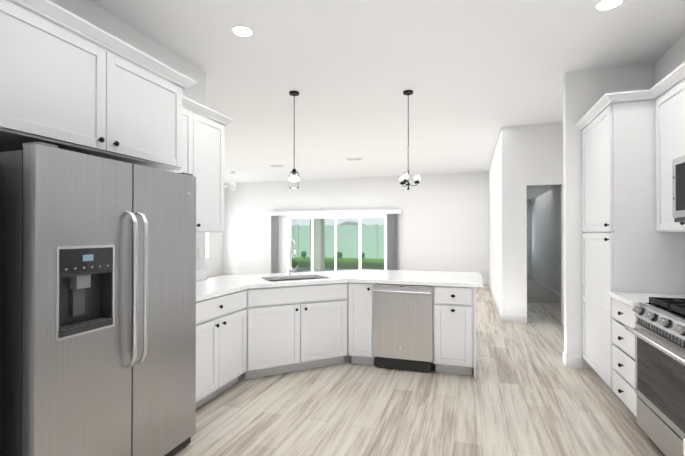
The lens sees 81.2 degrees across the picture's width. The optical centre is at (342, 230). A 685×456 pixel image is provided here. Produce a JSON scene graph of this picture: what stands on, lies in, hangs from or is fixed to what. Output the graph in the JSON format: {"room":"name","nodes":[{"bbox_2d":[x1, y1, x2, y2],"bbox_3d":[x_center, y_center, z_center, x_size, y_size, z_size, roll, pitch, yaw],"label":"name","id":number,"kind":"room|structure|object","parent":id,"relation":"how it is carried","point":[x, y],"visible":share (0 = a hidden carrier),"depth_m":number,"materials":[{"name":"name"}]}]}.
{"room":"kitchen","nodes":[
{"label":"kitchen","id":0,"kind":"room"},
{"bbox_2d":[8,0,205,270],"bbox_3d":[-2.283,-0.137,1.691,0.120,3.080,5.240,0,0,18],"label":"wall","id":1,"kind":"structure","parent":0,"point":[99,17],"depth_m":3.37,"materials":[{"name":"white paint"}]},
{"bbox_2d":[0,0,181,170],"bbox_3d":[-1.643,-0.749,2.396,0.662,0.605,1.305,0,0,18],"label":"upper cabinet","id":2,"kind":"object","parent":1,"relation":"attached to","point":[61,88],"visible":1,"depth_m":2.16,"materials":[{"name":"white paint"}]},
{"bbox_2d":[13,0,233,125],"bbox_3d":[-1.475,-1.079,2.891,0.680,0.062,2.343,0,0,18],"label":"crown molding","id":3,"kind":"structure","parent":2,"relation":"attached to","point":[54,12],"depth_m":2.35,"materials":[{"name":"white paint"}]},
{"bbox_2d":[170,107,223,231],"bbox_3d":[-1.439,-0.514,3.523,0.362,1.060,0.960,0,0,18],"label":"upper cabinet","id":4,"kind":"object","parent":1,"relation":"attached to","point":[203,150],"visible":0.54,"depth_m":3.65,"materials":[{"name":"white paint"}]},
{"bbox_2d":[198,247,202,258],"bbox_3d":[-1.448,0.233,4.082,0.008,0.115,0.070,0,0,18],"label":"electrical outlet plate","id":5,"kind":"object","parent":1,"relation":"attached to","point":[200,253],"visible":1,"depth_m":4.07,"materials":[{"name":"white plastic"}]},
{"bbox_2d":[196,269,206,280],"bbox_3d":[-1.613,0.451,3.538,0.020,0.101,1.299,0,0,18],"label":"backsplash","id":6,"kind":"structure","parent":1,"relation":"attached to","point":[201,274],"depth_m":4.06,"materials":[{"name":"white stone"}]},
{"bbox_2d":[206,232,222,276],"bbox_3d":[-5.397,-0.079,9.662,0.120,3.080,8.280,0,0,18],"label":"wall","id":7,"kind":"structure","parent":0,"point":[214,265],"depth_m":13.21,"materials":[{"name":"white paint"}]},
{"bbox_2d":[206,232,210,259],"bbox_3d":[-4.513,0.218,12.344,0.125,1.470,1.310,0,0,18],"label":"window","id":8,"kind":"structure","parent":7,"relation":"in","point":[208,246],"depth_m":12.91,"materials":[{"name":"white"}]},
{"bbox_2d":[223,172,488,278],"bbox_3d":[0.104,-0.060,12.309,8.980,3.080,0.120,0,0,18],"label":"wall","id":9,"kind":"structure","parent":0,"point":[444,222],"depth_m":11.74,"materials":[{"name":"white paint"}]},
{"bbox_2d":[222,270,269,274],"bbox_3d":[-3.221,1.423,13.294,1.800,0.130,0.014,0,0,18],"label":"baseboard","id":10,"kind":"structure","parent":9,"relation":"attached to","point":[238,272],"depth_m":13.33,"materials":[{"name":"white"}]},
{"bbox_2d":[269,209,401,272],"bbox_3d":[-0.309,0.423,12.295,4.280,2.055,0.148,0,0,18],"label":"vertical blinds","id":11,"kind":"object","parent":9,"relation":"attached to","point":[393,239],"visible":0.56,"depth_m":12.09,"materials":[{"name":"white"}]},
{"bbox_2d":[288,215,386,272],"bbox_3d":[-0.207,0.508,12.398,3.224,1.947,0.112,0,0,18],"label":"sliding glass door","id":12,"kind":"structure","parent":9,"relation":"in","point":[291,218],"depth_m":12.37,"materials":[{"name":"white"}]},
{"bbox_2d":[89,0,684,183],"bbox_3d":[-0.848,-1.692,6.472,10.900,0.100,15.400,0,0,18],"label":"ceiling","id":13,"kind":"structure","parent":0,"point":[475,76],"depth_m":4.05,"materials":[{"name":"white paint"}]},
{"bbox_2d":[224,172,256,190],"bbox_3d":[-2.983,-1.352,11.030,1.292,0.513,1.287,0,0,18],"label":"ceiling fan","id":14,"kind":"object","parent":13,"relation":"hanging from","point":[232,185],"visible":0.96,"depth_m":10.94,"materials":[{"name":"white plastic"}]},
{"bbox_2d":[231,25,253,36],"bbox_3d":[-0.834,-1.662,3.337,0.190,0.006,0.190,0,0,18],"label":"recessed light","id":15,"kind":"object","parent":13,"relation":"in","point":[241,31],"visible":1,"depth_m":3.33,"materials":[{"name":"white plastic"}]},
{"bbox_2d":[289,91,298,187],"bbox_3d":[-0.579,-1.082,4.785,0.124,1.144,0.124,0,0,18],"label":"glass pendant light","id":16,"kind":"object","parent":13,"relation":"hanging from","point":[293,178],"visible":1,"depth_m":4.75,"materials":[{"name":"black metal"}]},
{"bbox_2d":[346,158,362,160],"bbox_3d":[0.271,-1.615,9.074,0.360,0.016,0.200,0,0,18],"label":"ceiling vent","id":17,"kind":"object","parent":13,"relation":"in","point":[349,159],"visible":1,"depth_m":9.06,"materials":[{"name":"white plastic"}]},
{"bbox_2d":[399,90,419,189],"bbox_3d":[0.786,-1.068,4.737,0.250,1.174,0.243,0,0,18],"label":"chandelier","id":18,"kind":"object","parent":13,"relation":"hanging from","point":[403,178],"visible":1,"depth_m":4.75,"materials":[{"name":"black metal"}]},
{"bbox_2d":[593,0,623,10],"bbox_3d":[1.956,-1.665,2.936,0.190,0.006,0.190,0,0,18],"label":"recessed light","id":19,"kind":"object","parent":13,"relation":"in","point":[602,5],"visible":1,"depth_m":2.94,"materials":[{"name":"white plastic"}]},
{"bbox_2d":[173,271,662,455],"bbox_3d":[-0.848,1.488,6.449,10.900,0.100,15.400,0,0,18],"label":"floor","id":20,"kind":"structure","parent":0,"point":[526,392],"depth_m":3.15,"materials":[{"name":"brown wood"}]},
{"bbox_2d":[0,142,195,455],"bbox_3d":[-1.470,0.518,2.263,0.851,1.779,1.025,0,0,18],"label":"refrigerator","id":21,"kind":"object","parent":20,"relation":"on","point":[97,306],"visible":1,"depth_m":1.94,"materials":[{"name":"silver metal"}]},
{"bbox_2d":[196,290,246,407],"bbox_3d":[-1.298,0.978,3.386,0.656,0.875,0.885,0,0,18],"label":"base cabinet","id":22,"kind":"object","parent":20,"relation":"on","point":[221,320],"visible":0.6,"depth_m":3.32,"materials":[{"name":"white paint"}]},
{"bbox_2d":[241,282,346,379],"bbox_3d":[-0.549,0.984,4.216,1.075,0.875,0.656,0,0,-27],"label":"base cabinet","id":23,"kind":"object","parent":20,"relation":"on","point":[295,328],"visible":0.79,"depth_m":3.94,"materials":[{"name":"white paint"}]},
{"bbox_2d":[196,272,347,301],"bbox_3d":[-0.708,0.526,4.094,1.401,0.038,2.912,0,0,18],"label":"countertop","id":24,"kind":"structure","parent":23,"relation":"on","point":[214,287],"depth_m":3.93,"materials":[{"name":"white stone"}]},
{"bbox_2d":[268,278,318,281],"bbox_3d":[-0.508,0.697,4.287,0.724,0.300,0.484,0,0,-27],"label":"undermount sink","id":25,"kind":"object","parent":24,"relation":"in","point":[293,279],"depth_m":4.50,"materials":[{"name":"metal"}]},
{"bbox_2d":[288,269,483,287],"bbox_3d":[0.557,0.529,4.618,1.992,0.038,1.142,0,0,18],"label":"countertop","id":26,"kind":"structure","parent":23,"relation":"on","point":[403,277],"depth_m":4.41,"materials":[{"name":"white stone"}]},
{"bbox_2d":[289,239,297,274],"bbox_3d":[-0.561,0.305,4.536,0.122,0.409,0.151,0,0,18],"label":"pull-down faucet","id":27,"kind":"object","parent":26,"relation":"on","point":[294,257],"visible":1,"depth_m":4.56,"materials":[{"name":"silver metal"}]},
{"bbox_2d":[348,282,375,364],"bbox_3d":[0.272,0.986,4.436,0.281,0.875,0.656,0,0,18],"label":"base cabinet","id":28,"kind":"object","parent":20,"relation":"on","point":[360,323],"visible":0.79,"depth_m":4.17,"materials":[{"name":"white paint"}]},
{"bbox_2d":[373,283,432,371],"bbox_3d":[0.686,0.980,4.282,0.597,0.853,0.656,0,0,18],"label":"dishwasher","id":29,"kind":"object","parent":20,"relation":"on","point":[402,326],"visible":0.94,"depth_m":4.02,"materials":[{"name":"grey metal"}]},
{"bbox_2d":[347,282,475,378],"bbox_3d":[0.628,0.985,4.397,1.585,0.875,0.712,0,0,18],"label":"cabinet end panel","id":30,"kind":"object","parent":20,"relation":"on","point":[474,328],"visible":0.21,"depth_m":3.82,"materials":[{"name":"white paint"}]},
{"bbox_2d":[433,286,473,375],"bbox_3d":[1.161,0.984,4.151,0.379,0.875,0.655,0,0,18],"label":"base cabinet","id":31,"kind":"object","parent":20,"relation":"on","point":[453,330],"visible":0.98,"depth_m":3.88,"materials":[{"name":"white paint"}]},
{"bbox_2d":[527,278,560,302],"bbox_3d":[4.961,1.458,10.152,1.900,0.012,4.600,0,0,18],"label":"carpet floor","id":32,"kind":"structure","parent":20,"relation":"on","point":[536,292],"depth_m":9.00,"materials":[{"name":"grey carpet"}]},
{"bbox_2d":[612,298,637,416],"bbox_3d":[2.402,0.975,2.924,0.667,0.875,0.525,0,0,18],"label":"base cabinet","id":33,"kind":"object","parent":20,"relation":"on","point":[623,362],"visible":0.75,"depth_m":3.01,"materials":[{"name":"white paint"}]},
{"bbox_2d":[608,292,684,306],"bbox_3d":[2.408,0.517,2.925,0.657,0.038,0.523,0,0,18],"label":"countertop","id":34,"kind":"structure","parent":33,"relation":"on","point":[631,299],"depth_m":3.01,"materials":[{"name":"white stone"}]},
{"bbox_2d":[582,99,684,390],"bbox_3d":[2.620,0.187,3.610,0.667,2.460,0.895,0,0,18],"label":"pantry cabinet","id":35,"kind":"object","parent":20,"relation":"on","point":[627,246],"visible":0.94,"depth_m":3.26,"materials":[{"name":"white paint"}]},
{"bbox_2d":[575,62,684,129],"bbox_3d":[2.179,-1.084,2.276,0.685,0.062,3.868,0,0,18],"label":"crown molding","id":36,"kind":"structure","parent":35,"relation":"attached to","point":[672,78],"depth_m":3.19,"materials":[{"name":"white paint"}]},
{"bbox_2d":[625,297,684,455],"bbox_3d":[2.156,0.928,2.241,0.704,0.957,0.909,0,0,18],"label":"gas range","id":37,"kind":"object","parent":20,"relation":"on","point":[658,331],"visible":1,"depth_m":2.40,"materials":[{"name":"silver metal"}]},
{"bbox_3d":[0.973,0.955,0.265,1.722,0.875,2.485,0,0,18],"label":"base cabinet","id":38,"kind":"object","parent":20,"relation":"on","visible":0},
{"bbox_2d":[683,438,684,455],"bbox_3d":[1.047,0.499,0.505,1.771,0.038,3.064,0,0,18],"label":"countertop","id":39,"kind":"structure","parent":38,"relation":"on","point":[684,446],"depth_m":0.93,"materials":[{"name":"white stone"}]},
{"bbox_2d":[488,130,501,311],"bbox_3d":[3.719,-0.080,9.469,0.360,3.080,6.480,0,0,18],"label":"wall","id":40,"kind":"structure","parent":0,"point":[494,181],"depth_m":7.91,"materials":[{"name":"white paint"}]},
{"bbox_2d":[488,279,501,320],"bbox_3d":[3.263,1.389,8.649,0.014,0.130,4.900,0,0,18],"label":"baseboard","id":41,"kind":"structure","parent":40,"relation":"attached to","point":[496,302],"depth_m":7.75,"materials":[{"name":"white wood"}]},
{"bbox_2d":[527,199,531,274],"bbox_3d":[5.270,-0.059,12.437,1.500,3.080,0.120,0,0,18],"label":"wall","id":42,"kind":"structure","parent":0,"point":[529,262],"depth_m":12.23,"materials":[{"name":"white paint"}]},
{"bbox_2d":[527,214,528,257],"bbox_3d":[5.430,0.178,12.361,0.590,1.350,0.125,0,0,18],"label":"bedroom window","id":43,"kind":"structure","parent":42,"relation":"in","point":[527,236],"depth_m":12.26,"materials":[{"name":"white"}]},
{"bbox_2d":[501,122,563,324],"bbox_3d":[3.197,-0.104,6.171,1.380,3.080,0.120,0,0,18],"label":"wall","id":44,"kind":"structure","parent":0,"point":[531,154],"depth_m":6.24,"materials":[{"name":"white paint"}]},
{"bbox_2d":[502,313,526,322],"bbox_3d":[2.691,1.371,6.252,0.360,0.130,0.014,0,0,18],"label":"baseboard","id":45,"kind":"structure","parent":44,"relation":"attached to","point":[518,318],"depth_m":6.25,"materials":[{"name":"white wood"}]},
{"bbox_2d":[527,185,554,198],"bbox_3d":[4.340,-1.012,9.282,0.940,0.060,6.470,0,0,18],"label":"ceiling","id":46,"kind":"structure","parent":0,"point":[533,191],"depth_m":9.79,"materials":[{"name":"white paint"}]},
{"bbox_2d":[531,34,684,293],"bbox_3d":[3.508,-0.113,5.011,0.160,3.080,15.100,0,0,18],"label":"wall","id":47,"kind":"structure","parent":0,"point":[546,232],"depth_m":9.18,"materials":[{"name":"white paint"}]},
{"bbox_2d":[531,275,560,299],"bbox_3d":[4.779,1.392,9.118,0.014,0.130,6.480,0,0,18],"label":"baseboard","id":48,"kind":"structure","parent":47,"relation":"attached to","point":[549,289],"depth_m":9.61,"materials":[{"name":"white wood"}]},
{"bbox_2d":[656,79,684,231],"bbox_3d":[2.547,-0.518,2.888,0.362,1.060,0.525,0,0,18],"label":"upper cabinet","id":49,"kind":"object","parent":47,"relation":"attached to","point":[670,124],"visible":0.9,"depth_m":2.98,"materials":[{"name":"white paint"}]},
{"bbox_2d":[672,155,684,221],"bbox_3d":[2.297,-0.270,2.271,0.463,0.425,0.786,0,0,18],"label":"over-the-range microwave","id":50,"kind":"object","parent":47,"relation":"attached to","point":[678,187],"visible":1,"depth_m":2.62,"materials":[{"name":"silver metal"}]},
{"bbox_2d":[563,63,653,368],"bbox_3d":[2.727,-0.119,4.116,0.780,3.080,0.120,0,0,18],"label":"wall","id":51,"kind":"structure","parent":0,"point":[584,91],"depth_m":4.15,"materials":[{"name":"white paint"}]},
{"bbox_2d":[563,351,581,367],"bbox_3d":[2.411,1.356,4.200,0.149,0.130,0.134,0,0,18],"label":"baseboard","id":52,"kind":"structure","parent":51,"relation":"attached to","point":[572,361],"depth_m":4.14,"materials":[{"name":"white wood"}]},
{"label":"outside","id":53,"kind":"structure","parent":0,"visible":0},
{"bbox_2d":[292,267,354,270],"bbox_3d":[0.163,1.545,14.021,13.000,0.095,3.200,0,0,18],"label":"lanai","id":54,"kind":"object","parent":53,"point":[308,269],"depth_m":15.41,"materials":[{"name":"grey concrete"}]},
{"bbox_2d":[310,218,324,271],"bbox_3d":[-0.914,0.124,14.519,0.410,2.755,0.410,0,0,18],"label":"column","id":55,"kind":"structure","parent":54,"relation":"on","point":[319,244],"depth_m":14.32,"materials":[{"name":"white paint"}]},
{"bbox_2d":[292,257,383,269],"bbox_3d":[8.934,1.726,36.454,80.000,0.100,44.880,0,0,18],"label":"lawn","id":56,"kind":"structure","parent":53,"point":[352,264],"depth_m":18.67,"materials":[{"name":"green plant"}]},
{"bbox_2d":[301,251,364,258],"bbox_3d":[-2.399,1.390,23.225,7.640,0.374,0.323,0,0,18],"label":"shrubs","id":57,"kind":"object","parent":56,"relation":"on","point":[303,253],"depth_m":22.42,"materials":[{"name":"green plant"}]},
{"bbox_2d":[292,224,383,258],"bbox_3d":[4.188,0.593,21.664,80.000,1.949,0.120,0,0,18],"label":"fence","id":58,"kind":"object","parent":56,"relation":"on","point":[377,234],"depth_m":22.90,"materials":[{"name":"plastic"}]},
{"bbox_2d":[339,221,365,224],"bbox_3d":[1.807,0.283,60.741,4.400,3.100,8.000,0,0,18],"label":"neighbor house","id":59,"kind":"structure","parent":56,"relation":"on","point":[349,223],"depth_m":57.13,"materials":[{"name":"white paint"}]},
{"bbox_2d":[292,218,383,225],"bbox_3d":[18.856,-17.117,67.530,160.000,42.000,0.100,0,0,18],"label":"sky","id":60,"kind":"structure","parent":53,"point":[300,222],"depth_m":73.42,"materials":[{"name":"white"}]}
]}

